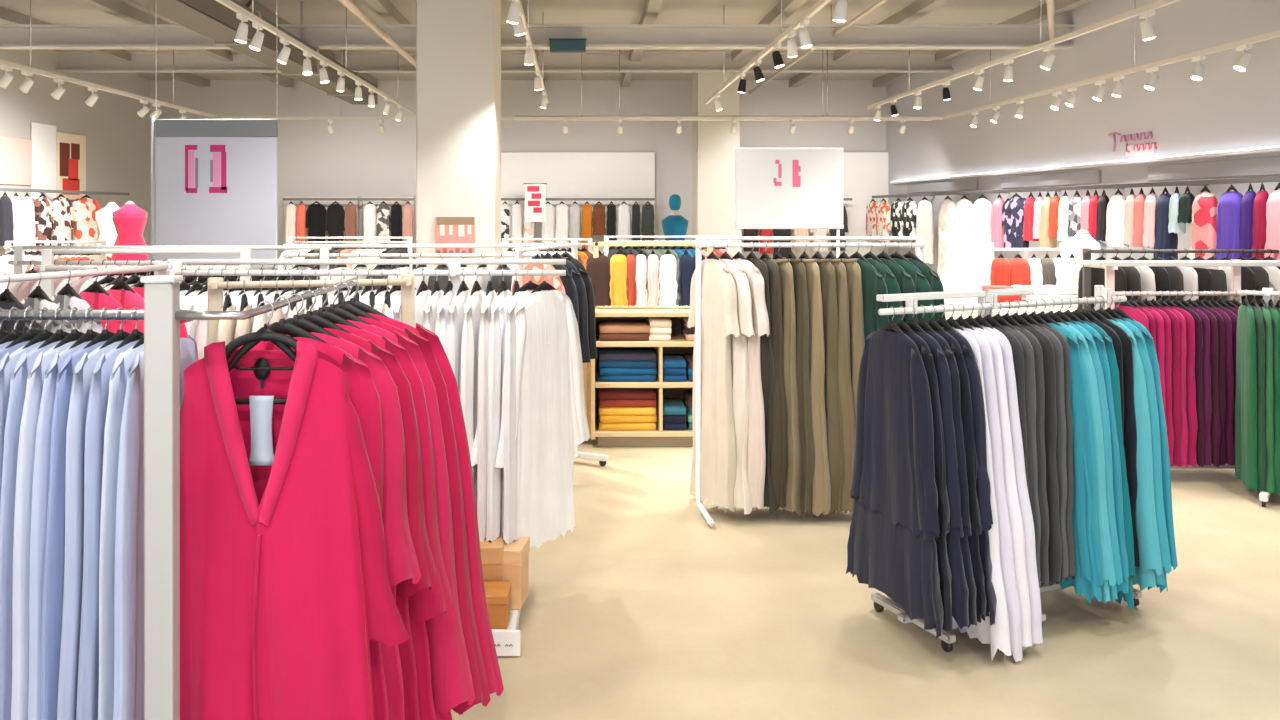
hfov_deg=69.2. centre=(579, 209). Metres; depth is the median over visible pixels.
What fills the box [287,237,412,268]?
clothes rack
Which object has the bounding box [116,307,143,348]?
clothes hanger
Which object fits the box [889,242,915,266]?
clothes hanger
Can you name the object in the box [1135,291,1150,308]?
clothes hanger
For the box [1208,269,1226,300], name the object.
knit top
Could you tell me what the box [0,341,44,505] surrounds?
shirt
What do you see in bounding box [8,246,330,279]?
clothes rack
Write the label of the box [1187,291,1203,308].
clothes hanger
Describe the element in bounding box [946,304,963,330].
clothes hanger
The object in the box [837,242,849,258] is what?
clothes hanger
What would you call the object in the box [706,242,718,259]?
clothes hanger
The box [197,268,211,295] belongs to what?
clothes hanger
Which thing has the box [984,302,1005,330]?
clothes hanger
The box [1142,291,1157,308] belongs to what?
clothes hanger
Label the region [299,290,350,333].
clothes hanger
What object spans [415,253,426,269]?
clothes hanger
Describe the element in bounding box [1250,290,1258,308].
clothes hanger
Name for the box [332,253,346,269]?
clothes hanger
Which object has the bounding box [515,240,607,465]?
clothes rack
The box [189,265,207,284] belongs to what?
clothes hanger
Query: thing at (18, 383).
shirt
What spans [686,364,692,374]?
folded garment
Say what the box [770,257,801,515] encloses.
trousers
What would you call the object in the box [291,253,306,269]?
clothes hanger
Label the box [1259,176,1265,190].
clothes hanger
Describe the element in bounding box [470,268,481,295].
clothes hanger
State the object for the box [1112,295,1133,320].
clothes hanger
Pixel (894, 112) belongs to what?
track spotlight
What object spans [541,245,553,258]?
clothes hanger
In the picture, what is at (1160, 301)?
clothes hanger
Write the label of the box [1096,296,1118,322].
clothes hanger
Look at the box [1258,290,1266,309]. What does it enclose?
clothes hanger
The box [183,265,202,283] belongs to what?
clothes hanger
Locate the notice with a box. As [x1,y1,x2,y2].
[435,217,474,253]
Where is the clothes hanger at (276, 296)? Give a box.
[274,279,279,310]
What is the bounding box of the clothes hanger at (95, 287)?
[83,267,109,295]
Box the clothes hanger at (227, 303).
[223,280,231,310]
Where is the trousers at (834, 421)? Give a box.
[809,257,844,515]
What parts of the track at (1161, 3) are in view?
drop rod, drop rod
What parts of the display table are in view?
leg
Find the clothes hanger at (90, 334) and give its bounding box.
[69,307,99,348]
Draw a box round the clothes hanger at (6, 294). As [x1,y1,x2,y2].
[0,273,21,305]
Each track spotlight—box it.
[0,65,13,88]
[18,70,33,92]
[51,78,65,99]
[85,87,98,106]
[137,100,149,117]
[150,103,161,118]
[179,110,186,118]
[234,13,247,42]
[249,22,263,50]
[276,38,290,63]
[302,51,312,74]
[319,61,329,82]
[327,119,333,133]
[336,71,344,91]
[354,81,361,99]
[368,89,374,106]
[379,119,385,133]
[382,98,389,113]
[395,105,402,120]
[506,0,519,23]
[513,6,525,35]
[524,41,533,64]
[534,70,541,90]
[540,91,546,107]
[562,119,567,133]
[617,119,622,133]
[676,119,681,133]
[714,93,722,110]
[730,119,736,133]
[737,72,745,92]
[753,59,764,81]
[772,42,784,67]
[787,30,797,57]
[789,119,795,133]
[799,19,811,47]
[832,0,846,21]
[847,119,854,133]
[874,105,880,120]
[890,100,897,115]
[899,119,905,133]
[913,91,921,108]
[942,81,950,99]
[970,111,977,126]
[973,69,983,90]
[990,106,1000,122]
[1003,59,1013,81]
[1015,100,1023,117]
[1040,45,1055,69]
[1050,91,1061,109]
[1065,87,1077,106]
[1092,80,1105,100]
[1111,75,1123,96]
[1139,10,1155,40]
[1144,67,1158,89]
[1190,55,1205,80]
[1233,44,1251,70]
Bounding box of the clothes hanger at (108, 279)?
[98,264,115,284]
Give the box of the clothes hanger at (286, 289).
[280,269,296,295]
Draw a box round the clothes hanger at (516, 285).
[512,268,519,295]
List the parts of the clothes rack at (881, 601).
post, hanging rail, post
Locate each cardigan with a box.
[180,341,409,719]
[239,336,388,719]
[286,332,420,719]
[324,328,439,719]
[336,324,454,719]
[347,320,474,719]
[357,316,490,714]
[368,313,503,695]
[719,259,754,514]
[733,259,769,509]
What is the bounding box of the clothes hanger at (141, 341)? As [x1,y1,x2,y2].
[132,336,143,348]
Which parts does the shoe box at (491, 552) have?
lid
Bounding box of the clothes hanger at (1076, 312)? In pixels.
[1072,297,1092,323]
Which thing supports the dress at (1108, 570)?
hanging from the clothes hanger at (1055, 317)
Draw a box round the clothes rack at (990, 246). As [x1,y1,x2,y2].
[987,243,1100,284]
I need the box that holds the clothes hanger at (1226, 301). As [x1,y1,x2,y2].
[1223,291,1238,307]
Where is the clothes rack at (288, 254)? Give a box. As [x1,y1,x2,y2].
[281,244,540,269]
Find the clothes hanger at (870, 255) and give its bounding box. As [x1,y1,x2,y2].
[863,242,887,267]
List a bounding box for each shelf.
[583,242,712,446]
[1071,260,1279,269]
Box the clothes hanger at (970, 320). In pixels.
[965,303,983,329]
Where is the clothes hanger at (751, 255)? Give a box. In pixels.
[745,242,758,259]
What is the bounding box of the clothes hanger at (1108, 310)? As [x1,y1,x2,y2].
[1105,297,1126,321]
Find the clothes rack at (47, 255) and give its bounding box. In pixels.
[38,249,251,297]
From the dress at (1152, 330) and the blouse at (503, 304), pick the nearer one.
the blouse at (503, 304)
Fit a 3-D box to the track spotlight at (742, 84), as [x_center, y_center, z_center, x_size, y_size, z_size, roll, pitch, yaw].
[1.573,-1.234,9.000,0.085,0.192,0.120,0,0,0]
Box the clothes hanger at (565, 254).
[561,243,574,258]
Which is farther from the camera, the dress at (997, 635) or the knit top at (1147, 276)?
the knit top at (1147, 276)
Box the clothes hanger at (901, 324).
[896,306,915,334]
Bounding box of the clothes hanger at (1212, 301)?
[1209,291,1225,308]
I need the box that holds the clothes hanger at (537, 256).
[532,246,541,258]
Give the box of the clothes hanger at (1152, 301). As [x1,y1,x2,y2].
[1149,291,1165,308]
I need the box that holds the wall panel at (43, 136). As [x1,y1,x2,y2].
[31,122,55,200]
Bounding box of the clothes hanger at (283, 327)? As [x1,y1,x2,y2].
[256,296,329,344]
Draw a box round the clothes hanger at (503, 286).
[497,269,507,295]
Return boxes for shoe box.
[480,534,502,581]
[484,582,510,628]
[502,536,529,609]
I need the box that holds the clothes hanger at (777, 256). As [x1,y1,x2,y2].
[772,242,783,258]
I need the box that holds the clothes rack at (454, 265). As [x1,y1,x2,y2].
[167,259,565,295]
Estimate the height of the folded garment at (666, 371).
0.049 m
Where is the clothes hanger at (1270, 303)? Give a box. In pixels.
[1268,291,1275,309]
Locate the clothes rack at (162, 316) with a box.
[0,275,357,719]
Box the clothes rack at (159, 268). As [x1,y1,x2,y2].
[0,262,172,282]
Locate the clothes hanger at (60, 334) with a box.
[38,307,69,348]
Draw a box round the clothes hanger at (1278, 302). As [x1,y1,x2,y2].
[1275,291,1279,307]
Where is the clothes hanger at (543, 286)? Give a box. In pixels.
[529,268,556,294]
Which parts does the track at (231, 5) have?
drop rod, drop rod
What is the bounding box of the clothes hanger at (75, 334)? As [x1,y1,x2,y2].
[53,307,84,348]
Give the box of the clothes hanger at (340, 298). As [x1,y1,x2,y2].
[338,278,343,302]
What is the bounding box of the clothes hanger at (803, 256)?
[798,242,809,258]
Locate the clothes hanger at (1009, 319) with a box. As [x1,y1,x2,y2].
[1001,301,1024,329]
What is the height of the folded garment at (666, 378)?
0.049 m
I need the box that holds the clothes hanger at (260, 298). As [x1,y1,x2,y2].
[257,279,264,306]
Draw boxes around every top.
[0,255,13,293]
[1,257,13,292]
[6,281,23,300]
[9,255,28,282]
[16,280,38,301]
[25,255,35,260]
[25,255,40,272]
[30,256,40,270]
[30,280,40,297]
[54,255,67,265]
[54,277,80,294]
[54,278,66,293]
[57,255,74,265]
[65,255,80,265]
[67,275,103,294]
[71,255,86,265]
[76,255,115,265]
[79,275,115,292]
[104,283,135,290]
[216,305,236,345]
[234,304,252,338]
[251,313,268,332]
[252,276,263,280]
[261,276,276,280]
[270,308,282,323]
[271,276,288,280]
[277,251,284,269]
[284,276,311,287]
[287,303,297,318]
[292,267,310,269]
[293,250,304,266]
[304,250,315,266]
[304,304,313,313]
[308,250,319,268]
[308,267,330,279]
[329,249,343,268]
[329,267,351,279]
[335,249,349,265]
[343,249,354,258]
[346,249,361,268]
[346,267,369,289]
[352,249,367,268]
[361,249,373,258]
[366,249,380,269]
[366,267,391,288]
[373,249,385,268]
[380,249,391,258]
[382,302,393,318]
[384,249,399,267]
[388,267,411,289]
[391,249,415,269]
[414,267,430,289]
[428,267,447,290]
[461,267,470,289]
[470,267,490,291]
[491,267,512,293]
[506,251,514,269]
[578,251,587,269]
[582,251,592,256]
[603,249,617,260]
[618,249,628,256]
[625,249,638,258]
[634,249,648,290]
[642,249,658,278]
[649,249,661,299]
[656,249,666,254]
[665,249,679,304]
[672,249,683,258]
[680,249,692,258]
[687,249,695,255]
[713,249,723,258]
[719,249,733,257]
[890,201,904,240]
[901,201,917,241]
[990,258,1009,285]
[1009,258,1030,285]
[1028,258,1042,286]
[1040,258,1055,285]
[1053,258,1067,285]
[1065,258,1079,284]
[1078,266,1126,310]
[1120,266,1141,300]
[1134,266,1155,300]
[1148,266,1169,300]
[1162,266,1183,300]
[1176,266,1198,300]
[1192,267,1212,300]
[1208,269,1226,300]
[1223,266,1241,303]
[1241,266,1255,303]
[1247,266,1269,303]
[1261,266,1279,305]
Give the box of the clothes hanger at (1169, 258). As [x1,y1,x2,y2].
[1164,249,1177,259]
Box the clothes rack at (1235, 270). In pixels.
[1105,260,1245,468]
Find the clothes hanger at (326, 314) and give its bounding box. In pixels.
[312,287,361,329]
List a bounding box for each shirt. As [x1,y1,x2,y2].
[0,340,30,360]
[0,341,12,348]
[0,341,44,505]
[0,341,59,719]
[11,340,76,719]
[28,340,91,719]
[41,340,106,719]
[57,340,122,719]
[76,340,138,719]
[98,344,143,719]
[113,335,197,719]
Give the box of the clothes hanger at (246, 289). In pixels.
[238,268,256,295]
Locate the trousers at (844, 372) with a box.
[823,257,854,514]
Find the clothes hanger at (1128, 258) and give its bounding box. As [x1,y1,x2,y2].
[1123,249,1135,259]
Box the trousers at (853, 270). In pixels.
[836,257,864,429]
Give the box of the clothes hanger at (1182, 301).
[1179,291,1195,308]
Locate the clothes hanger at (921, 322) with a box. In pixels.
[916,305,935,333]
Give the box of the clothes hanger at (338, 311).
[324,285,370,324]
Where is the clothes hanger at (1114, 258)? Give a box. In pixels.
[1109,249,1121,259]
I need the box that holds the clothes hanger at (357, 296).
[355,283,359,300]
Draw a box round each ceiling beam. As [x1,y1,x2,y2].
[0,24,1073,48]
[55,51,953,72]
[732,0,806,60]
[789,0,950,86]
[873,0,1093,86]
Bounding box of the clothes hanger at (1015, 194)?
[1010,193,1022,198]
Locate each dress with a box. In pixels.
[688,259,739,512]
[845,329,943,637]
[855,330,951,631]
[857,259,888,341]
[866,259,902,323]
[880,259,917,322]
[894,259,934,321]
[904,330,968,629]
[908,259,945,320]
[912,329,976,626]
[932,328,985,622]
[934,328,996,625]
[942,327,1011,660]
[958,326,1022,661]
[962,326,1031,650]
[981,325,1042,648]
[982,325,1028,493]
[1000,324,1040,587]
[1009,323,1061,584]
[1010,324,1048,586]
[1028,322,1074,579]
[1031,324,1067,581]
[1045,321,1115,602]
[1047,322,1103,603]
[1066,322,1122,601]
[1072,320,1128,595]
[1082,320,1134,609]
[1089,319,1126,473]
[1098,319,1138,566]
[1104,305,1148,330]
[1108,319,1162,590]
[1114,318,1171,588]
[1123,318,1177,592]
[1124,305,1156,353]
[1140,305,1173,466]
[1141,306,1166,428]
[1147,305,1182,466]
[1155,305,1187,466]
[1162,305,1197,466]
[1169,305,1204,466]
[1177,305,1211,464]
[1192,305,1225,464]
[1194,306,1219,466]
[1208,306,1233,465]
[1214,305,1237,316]
[1216,306,1236,464]
[1235,304,1257,489]
[1250,305,1265,491]
[1258,306,1274,492]
[1268,307,1279,494]
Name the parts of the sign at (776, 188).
sign rail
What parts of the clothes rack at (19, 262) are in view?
post, hanging rail, post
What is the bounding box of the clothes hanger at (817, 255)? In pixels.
[811,242,823,258]
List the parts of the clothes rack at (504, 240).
post, hanging rail, post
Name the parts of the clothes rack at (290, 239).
hanging rail, post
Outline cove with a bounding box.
[890,146,1279,183]
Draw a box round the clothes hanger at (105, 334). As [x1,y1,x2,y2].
[83,307,114,348]
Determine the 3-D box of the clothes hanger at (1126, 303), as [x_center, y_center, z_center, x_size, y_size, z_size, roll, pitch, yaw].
[3.380,0.583,5.750,0.021,0.164,0.311,0,0,-16]
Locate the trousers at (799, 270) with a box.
[783,257,814,515]
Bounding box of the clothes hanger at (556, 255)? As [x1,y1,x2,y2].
[552,244,564,258]
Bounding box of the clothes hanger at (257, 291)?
[253,268,269,295]
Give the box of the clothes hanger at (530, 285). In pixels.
[516,268,538,291]
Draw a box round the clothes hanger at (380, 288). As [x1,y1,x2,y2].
[375,268,389,295]
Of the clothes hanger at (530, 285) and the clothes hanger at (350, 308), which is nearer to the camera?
the clothes hanger at (350, 308)
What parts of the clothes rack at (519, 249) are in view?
post, hanging rail, post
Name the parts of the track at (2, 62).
drop rod, drop rod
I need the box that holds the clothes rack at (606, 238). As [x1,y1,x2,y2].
[604,236,729,255]
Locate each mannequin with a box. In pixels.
[662,194,687,247]
[940,220,980,319]
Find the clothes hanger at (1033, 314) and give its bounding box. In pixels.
[1028,299,1052,328]
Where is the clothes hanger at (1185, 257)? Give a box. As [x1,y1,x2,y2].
[1178,249,1191,259]
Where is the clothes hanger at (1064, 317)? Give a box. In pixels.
[1055,298,1076,324]
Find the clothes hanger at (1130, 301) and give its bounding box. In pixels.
[1127,291,1142,308]
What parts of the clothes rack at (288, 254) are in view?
post, hanging rail, post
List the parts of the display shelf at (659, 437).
cupboard door, panel, shelf, shelf, shelf, shelf, panel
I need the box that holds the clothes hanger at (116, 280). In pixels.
[103,264,128,287]
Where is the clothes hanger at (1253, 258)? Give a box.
[1248,249,1261,259]
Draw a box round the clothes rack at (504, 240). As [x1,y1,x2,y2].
[502,238,591,258]
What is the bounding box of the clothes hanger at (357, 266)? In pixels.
[353,253,366,269]
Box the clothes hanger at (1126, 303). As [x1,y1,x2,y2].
[1115,291,1135,308]
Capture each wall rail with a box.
[0,188,129,194]
[283,198,413,199]
[501,198,654,199]
[872,176,1279,197]
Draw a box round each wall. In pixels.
[0,49,149,260]
[150,80,885,269]
[886,0,1279,315]
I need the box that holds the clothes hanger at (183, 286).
[180,268,190,290]
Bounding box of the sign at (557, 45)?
[549,38,586,52]
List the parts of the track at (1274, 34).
drop rod, drop rod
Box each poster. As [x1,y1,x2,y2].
[0,136,31,184]
[56,132,85,199]
[524,183,546,221]
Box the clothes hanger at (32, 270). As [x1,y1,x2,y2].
[25,260,36,273]
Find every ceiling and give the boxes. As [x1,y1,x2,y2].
[0,0,1045,79]
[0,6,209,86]
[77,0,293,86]
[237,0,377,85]
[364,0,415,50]
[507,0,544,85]
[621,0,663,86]
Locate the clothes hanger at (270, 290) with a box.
[265,268,283,295]
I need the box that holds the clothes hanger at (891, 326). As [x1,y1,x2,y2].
[879,307,905,335]
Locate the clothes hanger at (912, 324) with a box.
[906,308,926,334]
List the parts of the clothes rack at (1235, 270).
post, hanging rail, post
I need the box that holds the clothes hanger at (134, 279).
[125,264,139,284]
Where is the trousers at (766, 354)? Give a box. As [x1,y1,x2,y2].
[746,259,776,513]
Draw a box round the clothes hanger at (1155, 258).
[1150,250,1163,259]
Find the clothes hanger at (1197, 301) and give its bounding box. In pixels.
[1194,291,1210,308]
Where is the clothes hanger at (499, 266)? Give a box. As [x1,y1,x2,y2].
[496,253,507,269]
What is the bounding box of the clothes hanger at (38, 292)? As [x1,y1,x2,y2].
[28,271,51,302]
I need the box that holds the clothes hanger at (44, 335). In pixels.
[21,307,54,349]
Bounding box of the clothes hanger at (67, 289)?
[57,269,80,298]
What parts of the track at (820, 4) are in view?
drop rod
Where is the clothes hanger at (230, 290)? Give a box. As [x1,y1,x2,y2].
[224,268,242,295]
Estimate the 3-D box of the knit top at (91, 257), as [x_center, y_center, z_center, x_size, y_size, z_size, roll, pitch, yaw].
[-4.817,0.762,9.201,0.105,0.634,0.472,0,0,37]
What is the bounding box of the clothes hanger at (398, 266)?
[394,253,406,269]
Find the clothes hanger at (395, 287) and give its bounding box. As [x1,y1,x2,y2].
[390,268,400,294]
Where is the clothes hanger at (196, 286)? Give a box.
[185,269,203,295]
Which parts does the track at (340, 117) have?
drop rod, drop rod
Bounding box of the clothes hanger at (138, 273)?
[130,260,146,277]
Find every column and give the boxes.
[416,0,500,269]
[692,73,739,254]
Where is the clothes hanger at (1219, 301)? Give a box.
[1216,291,1232,308]
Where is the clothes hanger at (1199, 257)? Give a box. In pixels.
[1192,249,1205,259]
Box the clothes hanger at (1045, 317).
[1037,299,1059,325]
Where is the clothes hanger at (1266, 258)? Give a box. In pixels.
[1262,249,1275,259]
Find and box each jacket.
[0,300,41,332]
[21,297,71,332]
[50,294,102,332]
[78,292,134,333]
[106,289,143,332]
[132,287,187,337]
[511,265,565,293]
[552,265,578,329]
[558,258,596,358]
[564,260,589,362]
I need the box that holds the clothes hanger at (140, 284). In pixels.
[134,264,148,286]
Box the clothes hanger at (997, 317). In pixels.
[992,301,1016,330]
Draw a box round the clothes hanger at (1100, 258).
[1095,249,1107,259]
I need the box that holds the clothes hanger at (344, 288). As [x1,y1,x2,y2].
[333,268,350,295]
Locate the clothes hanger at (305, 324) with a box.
[285,293,340,338]
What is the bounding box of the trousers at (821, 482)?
[796,257,830,515]
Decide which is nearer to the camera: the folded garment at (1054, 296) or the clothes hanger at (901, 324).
the clothes hanger at (901, 324)
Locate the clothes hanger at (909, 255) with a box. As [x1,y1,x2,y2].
[898,242,928,267]
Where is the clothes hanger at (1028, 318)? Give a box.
[1020,300,1044,328]
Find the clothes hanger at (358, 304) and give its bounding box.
[345,280,388,317]
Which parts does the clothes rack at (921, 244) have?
hanging rail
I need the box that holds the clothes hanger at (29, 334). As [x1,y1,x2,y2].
[3,307,38,349]
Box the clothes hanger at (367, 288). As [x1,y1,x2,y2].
[361,269,376,295]
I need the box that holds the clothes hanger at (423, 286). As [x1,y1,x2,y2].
[416,269,428,295]
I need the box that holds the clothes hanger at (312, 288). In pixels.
[310,268,319,290]
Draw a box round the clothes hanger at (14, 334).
[0,307,23,344]
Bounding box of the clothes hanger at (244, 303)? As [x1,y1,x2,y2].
[240,280,247,310]
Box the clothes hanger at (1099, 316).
[1088,296,1112,323]
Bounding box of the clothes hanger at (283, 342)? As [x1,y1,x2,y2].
[225,300,297,403]
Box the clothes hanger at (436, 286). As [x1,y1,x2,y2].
[431,268,441,295]
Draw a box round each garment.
[0,196,13,245]
[11,196,24,250]
[22,197,35,251]
[33,197,53,250]
[51,197,72,245]
[72,198,99,245]
[285,204,296,243]
[296,204,306,243]
[305,204,325,243]
[325,204,344,243]
[344,204,356,243]
[363,204,375,243]
[376,204,390,243]
[390,204,402,243]
[402,204,413,250]
[501,204,509,258]
[511,204,521,250]
[523,206,533,242]
[541,204,554,249]
[555,204,567,249]
[569,204,580,248]
[581,204,592,251]
[586,255,610,305]
[592,204,605,234]
[598,320,650,332]
[598,330,649,340]
[598,347,655,360]
[598,356,655,367]
[598,362,656,374]
[598,388,655,398]
[598,392,655,406]
[598,401,655,414]
[598,408,656,422]
[599,373,655,381]
[599,421,655,430]
[606,204,616,246]
[609,254,627,306]
[617,204,630,247]
[625,254,635,306]
[632,204,640,247]
[635,254,647,306]
[641,204,654,240]
[646,317,671,326]
[647,254,659,306]
[649,327,670,333]
[649,334,670,340]
[658,254,677,306]
[663,354,685,367]
[663,368,685,374]
[663,375,685,381]
[663,398,685,414]
[663,415,685,422]
[663,422,685,429]
[678,254,692,306]
[681,317,694,326]
[681,329,694,340]
[682,323,694,333]
[683,354,692,367]
[683,399,691,414]
[684,391,692,406]
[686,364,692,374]
[686,371,692,381]
[686,410,692,422]
[686,417,692,429]
[693,255,704,272]
[743,229,758,251]
[759,229,772,253]
[773,229,790,256]
[792,229,809,242]
[810,229,828,251]
[829,205,848,250]
[866,202,877,240]
[876,201,891,241]
[915,200,934,263]
[937,200,955,277]
[954,199,972,227]
[971,199,994,288]
[981,285,1016,289]
[991,198,1003,247]
[997,295,1021,300]
[1001,198,1028,247]
[1011,285,1051,293]
[1021,294,1051,300]
[1021,300,1051,307]
[1023,197,1038,241]
[1033,197,1043,238]
[1040,197,1056,251]
[1042,285,1077,293]
[1048,196,1060,236]
[1048,293,1077,299]
[1055,304,1077,307]
[1057,196,1071,240]
[1067,196,1082,236]
[1080,196,1091,230]
[1088,195,1099,239]
[1096,195,1109,240]
[1106,195,1129,247]
[1124,194,1135,245]
[1133,194,1149,247]
[1143,194,1157,246]
[1153,193,1177,258]
[1168,193,1185,233]
[1177,193,1194,223]
[1190,192,1217,258]
[1215,191,1242,258]
[1238,191,1255,258]
[1252,191,1268,258]
[1264,190,1279,259]
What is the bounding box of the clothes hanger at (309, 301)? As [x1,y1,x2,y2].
[306,279,312,310]
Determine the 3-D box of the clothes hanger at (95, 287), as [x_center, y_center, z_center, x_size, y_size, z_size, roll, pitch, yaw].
[-1.794,0.293,3.425,0.321,0.164,0.021,0,0,34]
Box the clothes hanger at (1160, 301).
[1157,291,1172,308]
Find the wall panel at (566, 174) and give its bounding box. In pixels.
[501,152,654,253]
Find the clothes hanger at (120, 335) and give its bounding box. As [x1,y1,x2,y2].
[100,307,129,348]
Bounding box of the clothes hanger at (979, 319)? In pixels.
[974,302,993,328]
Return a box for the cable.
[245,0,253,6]
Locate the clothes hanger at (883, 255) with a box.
[877,242,901,267]
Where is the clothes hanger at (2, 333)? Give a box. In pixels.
[0,307,8,338]
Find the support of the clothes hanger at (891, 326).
hanging from the clothes rack at (881, 601)
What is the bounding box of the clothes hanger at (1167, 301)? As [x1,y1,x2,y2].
[1164,291,1180,308]
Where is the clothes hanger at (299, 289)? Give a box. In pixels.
[295,268,310,292]
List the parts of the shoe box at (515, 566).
lid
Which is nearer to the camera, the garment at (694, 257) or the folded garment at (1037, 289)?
the garment at (694, 257)
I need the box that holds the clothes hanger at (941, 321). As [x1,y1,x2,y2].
[936,304,956,332]
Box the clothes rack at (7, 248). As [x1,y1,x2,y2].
[3,241,106,275]
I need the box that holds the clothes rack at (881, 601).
[871,285,1141,651]
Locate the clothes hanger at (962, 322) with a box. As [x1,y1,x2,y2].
[955,303,974,330]
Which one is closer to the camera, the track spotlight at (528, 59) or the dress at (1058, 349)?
the dress at (1058, 349)
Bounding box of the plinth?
[492,610,520,655]
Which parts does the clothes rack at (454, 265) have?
post, hanging rail, post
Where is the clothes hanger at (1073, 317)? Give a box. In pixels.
[1063,297,1085,324]
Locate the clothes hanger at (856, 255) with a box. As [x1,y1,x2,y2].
[849,242,873,267]
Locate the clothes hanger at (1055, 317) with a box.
[1046,298,1068,325]
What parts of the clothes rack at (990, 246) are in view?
post, hanging rail, post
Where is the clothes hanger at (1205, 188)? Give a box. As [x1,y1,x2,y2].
[1200,179,1210,192]
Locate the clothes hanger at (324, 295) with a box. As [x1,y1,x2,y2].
[322,278,327,307]
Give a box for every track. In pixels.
[0,0,220,118]
[215,0,415,114]
[221,49,942,119]
[515,0,548,103]
[705,0,830,103]
[867,0,1180,108]
[943,0,1279,119]
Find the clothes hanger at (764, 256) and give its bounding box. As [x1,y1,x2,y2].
[759,242,770,259]
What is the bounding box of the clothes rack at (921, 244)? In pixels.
[691,236,927,525]
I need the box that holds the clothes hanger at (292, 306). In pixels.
[290,279,295,310]
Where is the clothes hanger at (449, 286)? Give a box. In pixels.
[443,269,452,295]
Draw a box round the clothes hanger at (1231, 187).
[1226,184,1237,191]
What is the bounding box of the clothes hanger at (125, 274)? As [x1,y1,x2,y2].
[117,260,140,277]
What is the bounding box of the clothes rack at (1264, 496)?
[1238,288,1278,506]
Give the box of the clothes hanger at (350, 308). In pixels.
[335,282,380,321]
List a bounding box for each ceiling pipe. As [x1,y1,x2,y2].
[338,0,415,66]
[515,49,931,120]
[748,0,886,93]
[1046,0,1054,38]
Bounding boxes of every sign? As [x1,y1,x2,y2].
[151,116,277,268]
[549,38,586,52]
[735,148,843,257]
[1108,131,1156,155]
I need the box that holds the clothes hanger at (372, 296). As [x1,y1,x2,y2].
[369,278,374,307]
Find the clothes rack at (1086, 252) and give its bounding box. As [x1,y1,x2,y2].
[1082,248,1278,310]
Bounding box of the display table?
[958,303,1076,318]
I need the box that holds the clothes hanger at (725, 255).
[719,242,733,260]
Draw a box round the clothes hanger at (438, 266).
[435,253,447,269]
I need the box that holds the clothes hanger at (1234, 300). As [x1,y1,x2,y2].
[1231,291,1240,305]
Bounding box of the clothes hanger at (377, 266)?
[373,253,387,269]
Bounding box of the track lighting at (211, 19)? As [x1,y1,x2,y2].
[128,0,377,104]
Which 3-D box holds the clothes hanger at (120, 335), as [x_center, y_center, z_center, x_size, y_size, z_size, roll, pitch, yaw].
[-1.074,0.294,2.160,0.021,0.136,0.319,0,0,1]
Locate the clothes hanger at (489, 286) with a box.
[485,269,493,295]
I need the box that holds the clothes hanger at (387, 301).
[384,277,390,308]
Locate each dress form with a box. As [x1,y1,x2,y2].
[95,202,119,257]
[111,201,148,275]
[1060,230,1106,260]
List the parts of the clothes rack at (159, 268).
post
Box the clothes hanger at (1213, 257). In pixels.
[1206,249,1219,259]
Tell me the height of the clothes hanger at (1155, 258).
0.164 m
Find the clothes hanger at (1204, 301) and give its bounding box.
[1201,291,1217,308]
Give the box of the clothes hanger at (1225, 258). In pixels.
[1220,249,1233,259]
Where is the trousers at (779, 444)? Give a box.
[759,259,787,510]
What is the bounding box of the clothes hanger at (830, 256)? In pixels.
[825,242,835,258]
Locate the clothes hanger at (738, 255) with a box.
[732,242,746,260]
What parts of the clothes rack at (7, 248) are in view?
post, post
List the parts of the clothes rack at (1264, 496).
hanging rail, post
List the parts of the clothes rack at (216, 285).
post, hanging rail, post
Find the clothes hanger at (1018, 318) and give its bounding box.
[1011,300,1034,328]
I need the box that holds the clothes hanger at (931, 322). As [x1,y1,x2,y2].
[926,304,945,332]
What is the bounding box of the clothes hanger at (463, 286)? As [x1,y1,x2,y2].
[456,269,468,295]
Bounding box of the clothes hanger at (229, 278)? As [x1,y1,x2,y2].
[223,265,236,281]
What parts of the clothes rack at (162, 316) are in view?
rail, post, out arm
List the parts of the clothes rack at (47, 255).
post, hanging rail, post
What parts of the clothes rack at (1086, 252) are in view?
post, hanging rail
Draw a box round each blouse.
[180,290,187,298]
[180,290,200,309]
[184,291,207,339]
[195,290,226,359]
[223,290,240,305]
[231,290,255,310]
[248,290,267,320]
[256,290,282,317]
[269,290,295,324]
[283,290,306,319]
[298,296,317,314]
[314,290,335,309]
[328,290,350,305]
[345,290,362,300]
[359,290,376,304]
[368,290,389,310]
[378,290,400,312]
[393,290,417,320]
[415,290,431,327]
[422,290,443,332]
[435,291,453,349]
[445,290,470,394]
[460,290,484,507]
[471,290,581,539]
[477,290,495,541]
[486,290,510,541]
[494,290,589,547]
[503,292,516,543]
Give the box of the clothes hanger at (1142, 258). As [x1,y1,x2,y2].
[1137,250,1149,259]
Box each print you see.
[60,142,79,176]
[62,159,79,194]
[436,248,471,253]
[527,186,541,212]
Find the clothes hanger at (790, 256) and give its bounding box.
[785,242,796,258]
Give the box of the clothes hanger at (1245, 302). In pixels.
[1242,289,1250,308]
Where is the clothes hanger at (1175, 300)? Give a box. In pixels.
[1172,291,1188,308]
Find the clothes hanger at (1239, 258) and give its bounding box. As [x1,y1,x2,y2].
[1234,249,1247,259]
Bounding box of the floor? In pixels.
[451,436,1279,719]
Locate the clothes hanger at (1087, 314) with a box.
[1079,297,1103,324]
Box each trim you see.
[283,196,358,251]
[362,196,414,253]
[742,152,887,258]
[908,179,977,192]
[1001,170,1100,187]
[1148,156,1279,180]
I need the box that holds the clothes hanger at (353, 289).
[349,268,362,295]
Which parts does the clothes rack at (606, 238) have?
post, hanging rail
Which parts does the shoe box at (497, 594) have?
lid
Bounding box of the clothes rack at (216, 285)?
[208,274,414,344]
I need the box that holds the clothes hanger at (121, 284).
[110,265,135,293]

